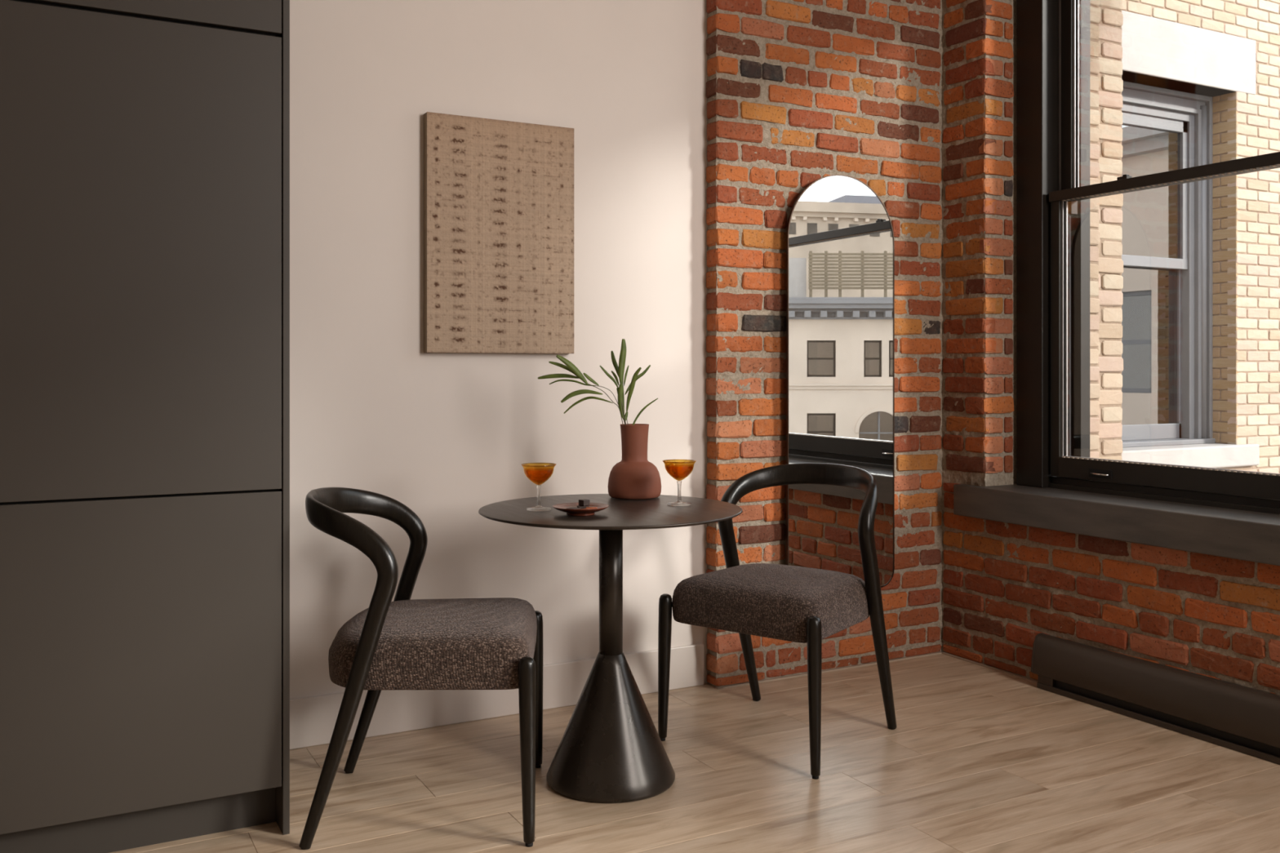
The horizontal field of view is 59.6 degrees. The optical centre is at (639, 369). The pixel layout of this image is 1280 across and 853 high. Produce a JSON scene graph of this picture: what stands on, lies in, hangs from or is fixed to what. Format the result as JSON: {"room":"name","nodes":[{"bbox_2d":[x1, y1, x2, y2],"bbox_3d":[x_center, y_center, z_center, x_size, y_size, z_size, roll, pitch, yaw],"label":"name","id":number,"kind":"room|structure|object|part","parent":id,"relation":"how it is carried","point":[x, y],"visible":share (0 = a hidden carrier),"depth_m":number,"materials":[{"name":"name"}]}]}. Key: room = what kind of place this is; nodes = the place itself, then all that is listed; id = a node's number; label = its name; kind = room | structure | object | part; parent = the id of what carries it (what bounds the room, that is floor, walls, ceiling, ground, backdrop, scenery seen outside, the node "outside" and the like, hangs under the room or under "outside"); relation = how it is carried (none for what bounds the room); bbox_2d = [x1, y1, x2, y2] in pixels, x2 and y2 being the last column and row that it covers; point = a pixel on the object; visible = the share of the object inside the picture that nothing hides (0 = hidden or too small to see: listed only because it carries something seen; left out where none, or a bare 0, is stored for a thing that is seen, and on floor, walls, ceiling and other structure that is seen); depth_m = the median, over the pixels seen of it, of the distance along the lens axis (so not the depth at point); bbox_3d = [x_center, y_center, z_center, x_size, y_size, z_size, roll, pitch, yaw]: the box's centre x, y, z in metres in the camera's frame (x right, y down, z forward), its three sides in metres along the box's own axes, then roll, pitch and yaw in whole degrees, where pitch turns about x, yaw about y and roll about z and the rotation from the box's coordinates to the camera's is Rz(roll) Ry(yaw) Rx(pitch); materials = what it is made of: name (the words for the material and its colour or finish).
{"room":"dining room","nodes":[
{"label":"dining room","id":0,"kind":"room"},
{"bbox_2d":[289,0,706,699],"bbox_3d":[-1.362,-0.530,3.213,5.850,3.300,0.150,0,0,-28],"label":"wall","id":1,"kind":"structure","parent":0,"point":[446,437],"depth_m":3.59,"materials":[{"name":"white paint"}]},
{"bbox_2d":[289,643,703,749],"bbox_3d":[-0.450,1.047,3.612,1.534,0.146,0.014,0,0,-28],"label":"baseboard","id":2,"kind":"structure","parent":1,"relation":"attached to","point":[313,719],"depth_m":3.54,"materials":[{"name":"white paint"}]},
{"bbox_2d":[423,111,573,353],"bbox_3d":[-0.448,-0.427,3.599,0.503,0.747,0.035,0,0,-28],"label":"canvas artwork","id":3,"kind":"object","parent":1,"relation":"attached to","point":[499,194],"visible":1,"depth_m":3.57},
{"bbox_2d":[110,653,1279,852],"bbox_3d":[0.194,1.180,0.325,5.850,0.120,6.733,0,0,-28],"label":"floor","id":4,"kind":"structure","parent":0,"point":[977,758],"depth_m":3.01,"materials":[{"name":"brown wood"}]},
{"bbox_2d":[0,0,289,852],"bbox_3d":[-1.541,-0.230,2.675,1.244,2.700,0.624,0,0,-28],"label":"tall cabinet","id":5,"kind":"object","parent":4,"relation":"on","point":[144,144],"visible":1,"depth_m":2.55,"materials":[{"name":"grey laminate"}]},
{"bbox_3d":[-1.136,-0.257,2.551,0.612,1.087,0.020,0,0,-28],"label":"door","id":6,"kind":"part","parent":5,"relation":"part of","materials":[{"name":"grey laminate"}]},
{"bbox_3d":[-1.136,0.648,2.551,0.612,0.710,0.020,0,0,-28],"label":"door","id":7,"kind":"part","parent":5,"relation":"part of","materials":[{"name":"grey laminate"}]},
{"bbox_3d":[-1.136,-1.195,2.551,0.612,0.770,0.020,0,0,-28],"label":"door","id":8,"kind":"part","parent":5,"relation":"part of","materials":[{"name":"grey laminate"}]},
{"bbox_3d":[-1.000,-0.230,2.966,0.016,2.700,0.624,0,0,-28],"label":"panel","id":9,"kind":"part","parent":5,"relation":"part of","materials":[{"name":"grey laminate"}]},
{"bbox_2d":[298,487,542,849],"bbox_3d":[-0.553,0.714,2.874,0.589,0.813,0.548,0,0,-3],"label":"dining chair","id":10,"kind":"object","parent":4,"relation":"on","point":[402,643],"visible":1,"depth_m":2.65,"materials":[{"name":"black wood"}]},
{"bbox_3d":[-0.683,0.801,2.617,0.230,0.638,0.045,0,0,-3],"label":"leg","id":11,"kind":"part","parent":10,"relation":"part of","materials":[{"name":"black wood"}]},
{"bbox_3d":[-0.714,0.397,2.866,0.267,0.180,0.545,0,0,-3],"label":"backrest","id":12,"kind":"part","parent":10,"relation":"part of","materials":[{"name":"black wood"}]},
{"bbox_3d":[-0.709,0.801,3.116,0.230,0.638,0.045,0,0,-3],"label":"leg","id":13,"kind":"part","parent":10,"relation":"part of","materials":[{"name":"black wood"}]},
{"bbox_3d":[-0.528,0.688,2.876,0.511,0.142,0.492,0,0,-3],"label":"seat","id":14,"kind":"part","parent":10,"relation":"part of","materials":[{"name":"brown fabric"}]},
{"bbox_3d":[-0.267,0.895,2.636,0.042,0.434,0.042,0,0,-3],"label":"leg","id":15,"kind":"part","parent":10,"relation":"part of","materials":[{"name":"black wood"}]},
{"bbox_3d":[-0.293,0.895,3.141,0.042,0.434,0.042,0,0,-3],"label":"leg","id":16,"kind":"part","parent":10,"relation":"part of","materials":[{"name":"black wood"}]},
{"bbox_2d":[478,493,742,803],"bbox_3d":[-0.080,0.749,3.054,0.717,0.741,0.717,0,0,-28],"label":"bistro table","id":17,"kind":"object","parent":4,"relation":"on","point":[611,749],"visible":0.95,"depth_m":2.97,"materials":[{"name":"metal"}]},
{"bbox_2d":[521,462,556,511],"bbox_3d":[-0.273,0.316,3.012,0.096,0.123,0.096,0,0,-28],"label":"coupe glass","id":18,"kind":"object","parent":17,"relation":"on","point":[538,473],"visible":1,"depth_m":2.99,"materials":[{"name":"clear glass"}]},
{"bbox_3d":[-0.273,0.339,3.012,0.013,0.058,0.013,0,0,39],"label":"stem","id":19,"kind":"part","parent":18,"relation":"part of","materials":[{"name":"clear glass"}]},
{"bbox_2d":[521,462,556,484],"bbox_3d":[-0.273,0.282,3.012,0.096,0.056,0.096,0,0,-28],"label":"bowl","id":20,"kind":"object","parent":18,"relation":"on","point":[537,473],"depth_m":2.98,"materials":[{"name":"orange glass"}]},
{"bbox_2d":[551,502,608,515],"bbox_3d":[-0.155,0.366,2.915,0.148,0.022,0.148,0,0,-28],"label":"plate","id":21,"kind":"object","parent":17,"relation":"on","point":[561,507],"visible":0.92,"depth_m":2.89,"materials":[{"name":"red ceramic"}]},
{"bbox_2d":[567,506,580,509],"bbox_3d":[-0.174,0.362,2.907,0.026,0.006,0.030,0,0,33],"label":"chocolate square","id":22,"kind":"object","parent":21,"relation":"on","point":[572,508],"visible":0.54,"depth_m":2.90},
{"bbox_2d":[577,505,589,509],"bbox_3d":[-0.149,0.361,2.939,0.028,0.008,0.026,0,0,-17],"label":"chocolate square","id":23,"kind":"object","parent":21,"relation":"on","point":[578,506],"visible":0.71,"depth_m":2.93,"materials":[{"name":"brown food"}]},
{"bbox_2d":[578,498,590,506],"bbox_3d":[-0.147,0.349,2.938,0.022,0.016,0.022,0,0,-43],"label":"cube","id":24,"kind":"object","parent":23,"relation":"on","point":[584,502],"visible":1,"depth_m":2.93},
{"bbox_2d":[586,506,597,509],"bbox_3d":[-0.127,0.362,2.917,0.030,0.006,0.010,0,0,0],"label":"peel","id":25,"kind":"object","parent":21,"relation":"on","point":[589,508],"visible":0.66,"depth_m":2.91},
{"bbox_2d":[608,423,661,499],"bbox_3d":[-0.016,0.269,3.310,0.159,0.216,0.159,0,0,-28],"label":"vase","id":26,"kind":"object","parent":17,"relation":"on","point":[633,477],"visible":1,"depth_m":3.27,"materials":[{"name":"ceramic"}]},
{"bbox_2d":[537,338,657,425],"bbox_3d":[-0.123,0.086,3.288,0.350,0.356,0.149,0,0,3],"label":"sprigs","id":27,"kind":"object","parent":26,"relation":"in","point":[620,370],"visible":0.9,"depth_m":3.29,"materials":[{"name":"green plant"}]},
{"bbox_3d":[-0.091,0.151,3.279,0.132,0.224,0.015,0,0,-23],"label":"stem","id":28,"kind":"part","parent":27,"relation":"part of","materials":[{"name":"green plant"}]},
{"bbox_3d":[-0.080,0.154,3.322,0.111,0.217,0.006,0,0,11],"label":"stem","id":29,"kind":"part","parent":27,"relation":"part of","materials":[{"name":"green plant"}]},
{"bbox_3d":[-0.036,0.154,3.310,0.041,0.219,0.003,0,0,0],"label":"stem","id":30,"kind":"part","parent":27,"relation":"part of","materials":[{"name":"green plant"}]},
{"bbox_2d":[662,459,696,506],"bbox_3d":[0.110,0.316,3.126,0.096,0.123,0.096,0,0,39],"label":"coupe glass","id":31,"kind":"object","parent":17,"relation":"on","point":[679,469],"visible":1,"depth_m":3.10,"materials":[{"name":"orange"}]},
{"bbox_3d":[0.110,0.339,3.126,0.013,0.058,0.013,0,0,-29],"label":"stem","id":32,"kind":"part","parent":31,"relation":"part of","materials":[{"name":"clear glass"}]},
{"bbox_2d":[662,459,696,480],"bbox_3d":[0.110,0.282,3.126,0.096,0.056,0.096,0,0,39],"label":"bowl","id":33,"kind":"object","parent":31,"relation":"on","point":[679,469],"depth_m":3.10,"materials":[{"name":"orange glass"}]},
{"bbox_2d":[657,462,897,779],"bbox_3d":[0.444,0.714,3.442,0.548,0.813,0.589,0,0,37],"label":"dining chair","id":34,"kind":"object","parent":4,"relation":"on","point":[809,606],"visible":0.96,"depth_m":3.33,"materials":[{"name":"grey fabric"}]},
{"bbox_3d":[0.076,0.895,3.378,0.042,0.434,0.042,0,0,37],"label":"leg","id":35,"kind":"part","parent":34,"relation":"part of","materials":[{"name":"black wood"}]},
{"bbox_3d":[0.331,0.801,3.707,0.045,0.638,0.230,0,0,37],"label":"leg","id":36,"kind":"part","parent":34,"relation":"part of","materials":[{"name":"black wood"}]},
{"bbox_3d":[0.429,0.688,3.422,0.492,0.142,0.511,0,0,37],"label":"seat","id":37,"kind":"part","parent":34,"relation":"part of","materials":[{"name":"brown fabric"}]},
{"bbox_3d":[0.541,0.397,3.570,0.545,0.180,0.267,0,0,37],"label":"backrest","id":38,"kind":"part","parent":34,"relation":"part of","materials":[{"name":"black wood"}]},
{"bbox_3d":[0.479,0.895,3.071,0.042,0.434,0.042,0,0,37],"label":"leg","id":39,"kind":"part","parent":34,"relation":"part of","materials":[{"name":"black wood"}]},
{"bbox_3d":[0.729,0.801,3.405,0.045,0.638,0.230,0,0,37],"label":"leg","id":40,"kind":"part","parent":34,"relation":"part of","materials":[{"name":"black wood"}]},
{"bbox_2d":[706,0,943,687],"bbox_3d":[0.731,-0.530,4.221,1.109,3.300,0.102,0,0,-28],"label":"wall","id":41,"kind":"structure","parent":0,"point":[799,93],"depth_m":4.13,"materials":[{"name":"red brick"}]},
{"bbox_2d":[786,174,894,587],"bbox_3d":[0.738,0.050,4.152,0.496,1.544,0.048,0,0,-28],"label":"arched mirror","id":42,"kind":"object","parent":41,"relation":"attached to","point":[840,243],"visible":0.82,"depth_m":4.12,"materials":[{"name":"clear mirror"}]},
{"bbox_2d":[715,651,1037,689],"bbox_3d":[0.851,1.117,3.956,1.058,0.005,0.499,0,0,-28],"label":"trim","id":43,"kind":"structure","parent":41,"relation":"attached to","point":[939,652],"depth_m":4.16,"materials":[{"name":"brown wood"}]},
{"bbox_2d":[941,0,1279,695],"bbox_3d":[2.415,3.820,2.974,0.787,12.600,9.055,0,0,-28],"label":"wall","id":44,"kind":"structure","parent":0,"point":[1005,584],"depth_m":4.25,"materials":[{"name":"red brick"}]},
{"bbox_2d":[953,0,1279,565],"bbox_3d":[1.994,-0.560,3.289,0.410,2.239,2.546,0,0,-28],"label":"window","id":45,"kind":"structure","parent":44,"relation":"in","point":[1230,513],"depth_m":4.17,"materials":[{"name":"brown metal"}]},
{"bbox_3d":[1.543,-0.569,4.270,0.154,2.022,0.125,0,0,-28],"label":"casing","id":46,"kind":"part","parent":45,"relation":"part of","materials":[{"name":"brown metal"}]},
{"bbox_3d":[1.632,0.371,3.973,0.021,0.009,0.074,0,0,-28],"label":"handle","id":47,"kind":"part","parent":45,"relation":"part of","materials":[{"name":"silver metal"}]},
{"bbox_3d":[1.640,0.370,3.977,0.004,0.030,0.096,0,0,-28],"label":"handle plate","id":48,"kind":"part","parent":45,"relation":"part of","materials":[{"name":"metal"}]},
{"bbox_3d":[1.985,0.500,3.284,0.390,0.117,2.546,0,0,-28],"label":"sill","id":49,"kind":"part","parent":45,"relation":"part of","materials":[{"name":"black stone"}]},
{"bbox_3d":[2.094,0.426,3.343,0.182,0.052,2.030,0,0,-28],"label":"sub sill","id":50,"kind":"part","parent":45,"relation":"part of","materials":[{"name":"black metal"}]},
{"bbox_3d":[2.025,-0.134,3.305,0.050,1.062,2.002,0,0,-28],"label":"sash","id":51,"kind":"part","parent":45,"relation":"part of","materials":[{"name":"black metal"}]},
{"bbox_3d":[2.071,-1.080,3.330,0.035,1.000,1.994,0,0,-28],"label":"sash","id":52,"kind":"part","parent":45,"relation":"part of","materials":[{"name":"brown metal"}]},
{"bbox_2d":[1031,632,1279,764],"bbox_3d":[1.778,1.027,3.268,0.060,0.184,1.568,0,0,-28],"label":"baseboard heater","id":53,"kind":"object","parent":44,"relation":"attached to","point":[1243,719],"visible":1,"depth_m":3.50,"materials":[{"name":"brown metal"}]},
{"label":"outside","id":54,"kind":"structure","parent":0,"visible":0},
{"bbox_3d":[91.812,10.270,-18.694,136.070,0.300,160.000,0,0,-28],"label":"street","id":55,"kind":"object","parent":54,"visible":0},
{"bbox_2d":[1121,0,1279,473],"bbox_3d":[3.333,3.314,7.494,5.423,13.611,1.385,0,0,-28],"label":"building","id":56,"kind":"structure","parent":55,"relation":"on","point":[1201,274],"depth_m":7.01,"materials":[{"name":"brick"}]},
{"bbox_3d":[2.614,-0.163,6.679,1.838,1.015,0.003,0,0,-28],"label":"pane","id":57,"kind":"part","parent":56,"relation":"part of","materials":[{"name":"clear glass"}]},
{"bbox_3d":[2.622,-1.099,6.638,1.813,0.808,0.003,0,0,-28],"label":"pane","id":58,"kind":"part","parent":56,"relation":"part of","materials":[{"name":"clear glass"}]},
{"bbox_3d":[2.642,-0.118,6.695,1.903,1.105,0.035,0,0,-28],"label":"sash","id":59,"kind":"part","parent":56,"relation":"part of","materials":[{"name":"grey paint"}]},
{"bbox_3d":[2.656,-1.109,6.654,1.888,0.948,0.042,0,0,-28],"label":"sash","id":60,"kind":"part","parent":56,"relation":"part of","materials":[{"name":"grey paint"}]},
{"bbox_3d":[2.722,0.450,6.667,2.017,0.030,0.160,0,0,-28],"label":"sill","id":61,"kind":"part","parent":56,"relation":"part of","materials":[{"name":"grey paint"}]},
{"bbox_3d":[2.779,0.532,6.543,2.400,0.135,0.235,0,0,-28],"label":"sill","id":62,"kind":"part","parent":56,"relation":"part of","materials":[{"name":"stone"}]},
{"bbox_3d":[3.573,-0.604,7.092,0.048,2.138,0.048,0,0,-28],"label":"brick mould","id":63,"kind":"part","parent":56,"relation":"part of","materials":[{"name":"grey paint"}]}
]}

